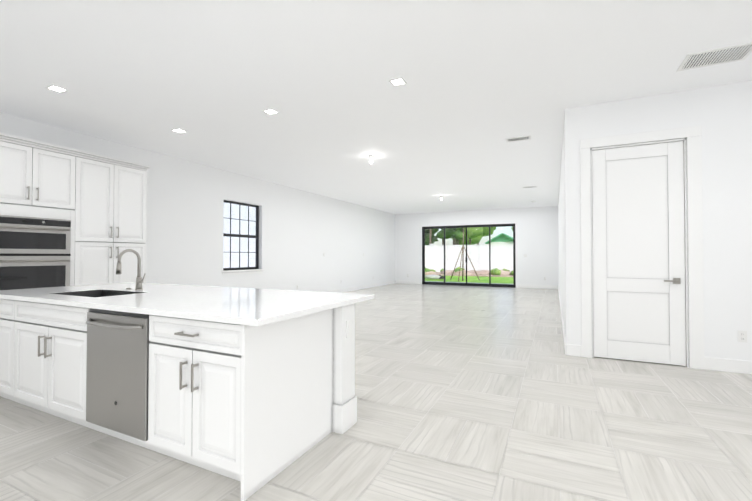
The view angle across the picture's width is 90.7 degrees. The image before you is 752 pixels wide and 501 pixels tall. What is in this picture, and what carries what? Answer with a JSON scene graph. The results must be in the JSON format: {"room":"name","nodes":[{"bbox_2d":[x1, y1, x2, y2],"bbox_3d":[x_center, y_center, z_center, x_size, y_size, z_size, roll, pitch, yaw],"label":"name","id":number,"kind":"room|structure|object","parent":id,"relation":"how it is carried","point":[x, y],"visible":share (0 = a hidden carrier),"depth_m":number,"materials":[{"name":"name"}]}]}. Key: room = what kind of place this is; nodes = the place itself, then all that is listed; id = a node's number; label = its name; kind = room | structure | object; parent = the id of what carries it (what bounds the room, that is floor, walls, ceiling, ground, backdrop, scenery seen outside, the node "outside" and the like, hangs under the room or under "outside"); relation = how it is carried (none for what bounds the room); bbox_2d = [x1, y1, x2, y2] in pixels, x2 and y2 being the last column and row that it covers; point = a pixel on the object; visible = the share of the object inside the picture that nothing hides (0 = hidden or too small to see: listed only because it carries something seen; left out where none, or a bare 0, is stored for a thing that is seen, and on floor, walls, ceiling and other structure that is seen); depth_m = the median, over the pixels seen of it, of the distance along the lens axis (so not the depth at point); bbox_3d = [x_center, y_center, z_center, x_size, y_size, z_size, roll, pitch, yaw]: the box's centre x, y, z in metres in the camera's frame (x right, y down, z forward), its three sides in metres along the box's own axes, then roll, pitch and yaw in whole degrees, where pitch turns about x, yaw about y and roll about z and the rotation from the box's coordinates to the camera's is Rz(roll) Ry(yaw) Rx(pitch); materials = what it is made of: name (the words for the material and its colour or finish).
{"room":"open-plan kitchen","nodes":[
{"label":"open-plan kitchen","id":0,"kind":"room"},
{"bbox_2d":[0,112,394,291],"bbox_3d":[-3.190,-0.187,8.199,0.200,3.040,18.530,0,-1,26],"label":"wall","id":1,"kind":"structure","parent":0,"point":[301,232],"depth_m":8.38,"materials":[{"name":"paint"}]},
{"bbox_2d":[221,200,263,275],"bbox_3d":[-3.043,-0.274,8.418,0.195,1.620,1.250,0,-1,26],"label":"window","id":2,"kind":"structure","parent":1,"relation":"in","point":[239,270],"depth_m":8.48,"materials":[{"name":"clear glass"}]},
{"bbox_2d":[323,280,751,373],"bbox_3d":[1.467,1.234,5.923,10.150,0.135,18.200,0,-1,26],"label":"baseboard","id":3,"kind":"structure","parent":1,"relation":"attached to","point":[729,365],"depth_m":4.50,"materials":[{"name":"paint"}]},
{"bbox_2d":[0,283,751,500],"bbox_3d":[1.493,1.303,5.976,10.250,0.001,18.420,0,-1,26],"label":"floor","id":4,"kind":"structure","parent":0,"point":[350,472],"depth_m":2.56,"materials":[{"name":"beige tile"}]},
{"bbox_2d":[0,137,79,289],"bbox_3d":[-4.436,0.001,4.618,0.650,2.564,0.901,0,-1,26],"label":"tall cabinet","id":5,"kind":"object","parent":4,"relation":"on","point":[71,217],"depth_m":4.53,"materials":[{"name":"paint"}]},
{"bbox_2d":[0,215,70,289],"bbox_3d":[-4.329,0.143,4.564,0.534,1.086,0.790,0,-1,26],"label":"wall oven","id":6,"kind":"object","parent":5,"relation":"in","point":[35,250],"depth_m":4.50,"materials":[{"name":"silver metal"}]},
{"bbox_2d":[76,153,146,285],"bbox_3d":[-4.035,0.013,5.452,0.650,2.564,0.949,0,-1,26],"label":"tall cabinet","id":7,"kind":"object","parent":4,"relation":"on","point":[113,194],"depth_m":5.28,"materials":[{"name":"paint"}]},
{"bbox_2d":[0,297,356,500],"bbox_3d":[-1.775,0.823,2.919,3.119,0.875,1.068,0,-1,26],"label":"kitchen island","id":8,"kind":"object","parent":4,"relation":"on","point":[252,390],"depth_m":2.23,"materials":[{"name":"paint"}]},
{"bbox_2d":[86,308,150,440],"bbox_3d":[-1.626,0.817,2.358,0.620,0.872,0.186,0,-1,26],"label":"dishwasher","id":9,"kind":"object","parent":8,"relation":"in","point":[118,340],"depth_m":2.31,"materials":[{"name":"silver metal"}]},
{"bbox_2d":[0,281,374,328],"bbox_3d":[-1.713,0.384,3.058,3.160,0.066,1.290,0,-1,26],"label":"island countertop","id":10,"kind":"structure","parent":8,"relation":"on","point":[258,307],"depth_m":2.62,"materials":[{"name":"white stone"}]},
{"bbox_2d":[49,289,146,296],"bbox_3d":[-2.297,0.472,3.078,0.678,0.238,0.408,0,-1,26],"label":"sink","id":11,"kind":"object","parent":10,"relation":"in","point":[98,292],"depth_m":3.29,"materials":[{"name":"black metal"}]},
{"bbox_2d":[116,249,145,289],"bbox_3d":[-2.145,0.171,3.262,0.121,0.367,0.226,0,-1,26],"label":"faucet","id":12,"kind":"object","parent":10,"relation":"on","point":[139,280],"depth_m":3.32,"materials":[{"name":"silver metal"}]},
{"bbox_2d":[0,0,751,213],"bbox_3d":[1.451,-1.798,5.989,10.500,0.120,18.530,0,-1,26],"label":"ceiling","id":13,"kind":"structure","parent":0,"point":[483,79],"depth_m":3.82,"materials":[{"name":"paint"}]},
{"bbox_2d":[45,84,68,92],"bbox_3d":[-3.477,-1.761,4.047,0.150,0.006,0.150,0,-1,26],"label":"recessed light","id":14,"kind":"object","parent":13,"relation":"in","point":[56,88],"visible":1,"depth_m":4.04,"materials":[{"name":"white plastic"}]},
{"bbox_2d":[172,128,186,132],"bbox_3d":[-2.867,-1.743,5.407,0.150,0.006,0.150,0,-1,26],"label":"recessed light","id":15,"kind":"object","parent":13,"relation":"in","point":[178,130],"visible":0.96,"depth_m":5.39,"materials":[{"name":"white plastic"}]},
{"bbox_2d":[262,108,279,114],"bbox_3d":[-1.327,-1.752,4.689,0.150,0.006,0.150,0,-1,26],"label":"recessed light","id":16,"kind":"object","parent":13,"relation":"in","point":[271,111],"visible":1,"depth_m":4.68,"materials":[{"name":"white plastic"}]},
{"bbox_2d":[388,77,406,86],"bbox_3d":[0.229,-1.764,3.885,0.150,0.006,0.150,0,-1,26],"label":"recessed light","id":17,"kind":"object","parent":13,"relation":"in","point":[398,81],"visible":1,"depth_m":3.88,"materials":[{"name":"white plastic"}]},
{"bbox_2d":[505,135,530,141],"bbox_3d":[2.217,-1.736,5.781,0.360,0.008,0.200,0,-1,26],"label":"ceiling vent","id":18,"kind":"object","parent":13,"relation":"in","point":[521,138],"visible":0.98,"depth_m":5.77,"materials":[{"name":"white plastic"}]},
{"bbox_2d":[676,42,751,71],"bbox_3d":[3.112,-1.769,3.397,0.500,0.008,0.340,0,-1,26],"label":"ceiling vent","id":19,"kind":"object","parent":13,"relation":"in","point":[729,54],"visible":1,"depth_m":3.39,"materials":[{"name":"white plastic"}]},
{"bbox_2d":[395,206,558,284],"bbox_3d":[5.450,-0.104,14.224,10.150,3.040,0.180,0,-1,26],"label":"wall","id":20,"kind":"structure","parent":0,"point":[536,235],"depth_m":14.18,"materials":[{"name":"paint"}]},
{"bbox_2d":[422,224,515,287],"bbox_3d":[3.677,0.203,15.066,3.740,2.450,0.132,0,-1,26],"label":"sliding glass door","id":21,"kind":"structure","parent":20,"relation":"in","point":[465,259],"depth_m":15.01,"materials":[{"name":"clear glass"}]},
{"bbox_2d":[558,125,565,337],"bbox_3d":[4.588,-0.175,9.097,0.140,3.040,9.810,0,-1,26],"label":"wall","id":22,"kind":"structure","parent":0,"point":[561,247],"depth_m":6.30,"materials":[{"name":"paint"}]},
{"bbox_2d":[564,80,751,360],"bbox_3d":[4.035,-0.247,3.842,3.700,3.040,0.140,0,-1,26],"label":"wall","id":23,"kind":"structure","parent":0,"point":[721,115],"depth_m":3.97,"materials":[{"name":"paint"}]},
{"bbox_2d":[592,141,685,365],"bbox_3d":[2.999,0.030,4.268,0.876,2.478,0.100,0,-1,26],"label":"door","id":24,"kind":"structure","parent":23,"relation":"in","point":[638,253],"depth_m":4.27,"materials":[{"name":"paint"}]},
{"bbox_2d":[580,126,704,369],"bbox_3d":[3.030,-0.033,4.310,1.150,2.625,0.161,0,-1,26],"label":"door frame","id":25,"kind":"structure","parent":23,"relation":"attached to","point":[690,138],"depth_m":4.07,"materials":[{"name":"paint"}]},
{"bbox_2d":[738,331,746,342],"bbox_3d":[3.805,0.893,3.855,0.072,0.118,0.008,0,-1,26],"label":"outlet","id":26,"kind":"object","parent":23,"relation":"attached to","point":[742,336],"visible":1,"depth_m":3.85,"materials":[{"name":"white plastic"}]},
{"label":"outside","id":27,"kind":"structure","parent":0,"visible":0},
{"bbox_2d":[425,276,512,283],"bbox_3d":[8.735,1.742,23.394,75.000,0.300,90.000,0,-1,26],"label":"lawn","id":28,"kind":"structure","parent":27,"point":[508,280],"depth_m":19.75,"materials":[{"name":"green plant"}]},
{"bbox_2d":[425,275,443,278],"bbox_3d":[3.158,1.415,19.961,1.014,0.253,0.819,0,-1,26],"label":"debris","id":29,"kind":"object","parent":28,"relation":"on","point":[435,277],"depth_m":19.72,"materials":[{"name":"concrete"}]},
{"bbox_2d":[425,281,504,283],"bbox_3d":[4.124,1.477,16.117,5.800,0.029,2.119,0,-1,26],"label":"patio","id":30,"kind":"structure","parent":28,"relation":"on","point":[465,282],"depth_m":17.13,"materials":[{"name":"concrete"}]},
{"bbox_2d":[451,229,479,281],"bbox_3d":[4.361,-0.443,18.422,1.704,3.926,1.329,0,-1,26],"label":"tree","id":31,"kind":"object","parent":28,"relation":"on","point":[462,258],"depth_m":18.61,"materials":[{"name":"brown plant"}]},
{"bbox_2d":[425,267,512,276],"bbox_3d":[8.292,1.307,23.632,34.000,0.575,3.866,0,-1,26],"label":"flower bed","id":32,"kind":"object","parent":28,"relation":"on","point":[498,273],"depth_m":23.40,"materials":[{"name":"green plant"}]},
{"bbox_2d":[425,243,512,271],"bbox_3d":[9.511,0.543,25.324,55.260,2.149,0.300,0,-1,26],"label":"fence","id":33,"kind":"object","parent":28,"relation":"on","point":[453,255],"depth_m":26.55,"materials":[{"name":"paint"}]},
{"bbox_2d":[425,226,512,244],"bbox_3d":[6.562,-2.933,36.343,18.520,9.398,14.482,0,-1,26],"label":"trees","id":34,"kind":"object","parent":28,"relation":"on","point":[479,233],"depth_m":30.95,"materials":[{"name":"green plant"}]},
{"bbox_2d":[485,233,512,243],"bbox_3d":[16.687,-0.031,47.338,4.102,3.904,8.900,0,-1,26],"label":"house","id":35,"kind":"structure","parent":28,"relation":"on","point":[499,238],"depth_m":43.77,"materials":[{"name":"paint"}]}
]}

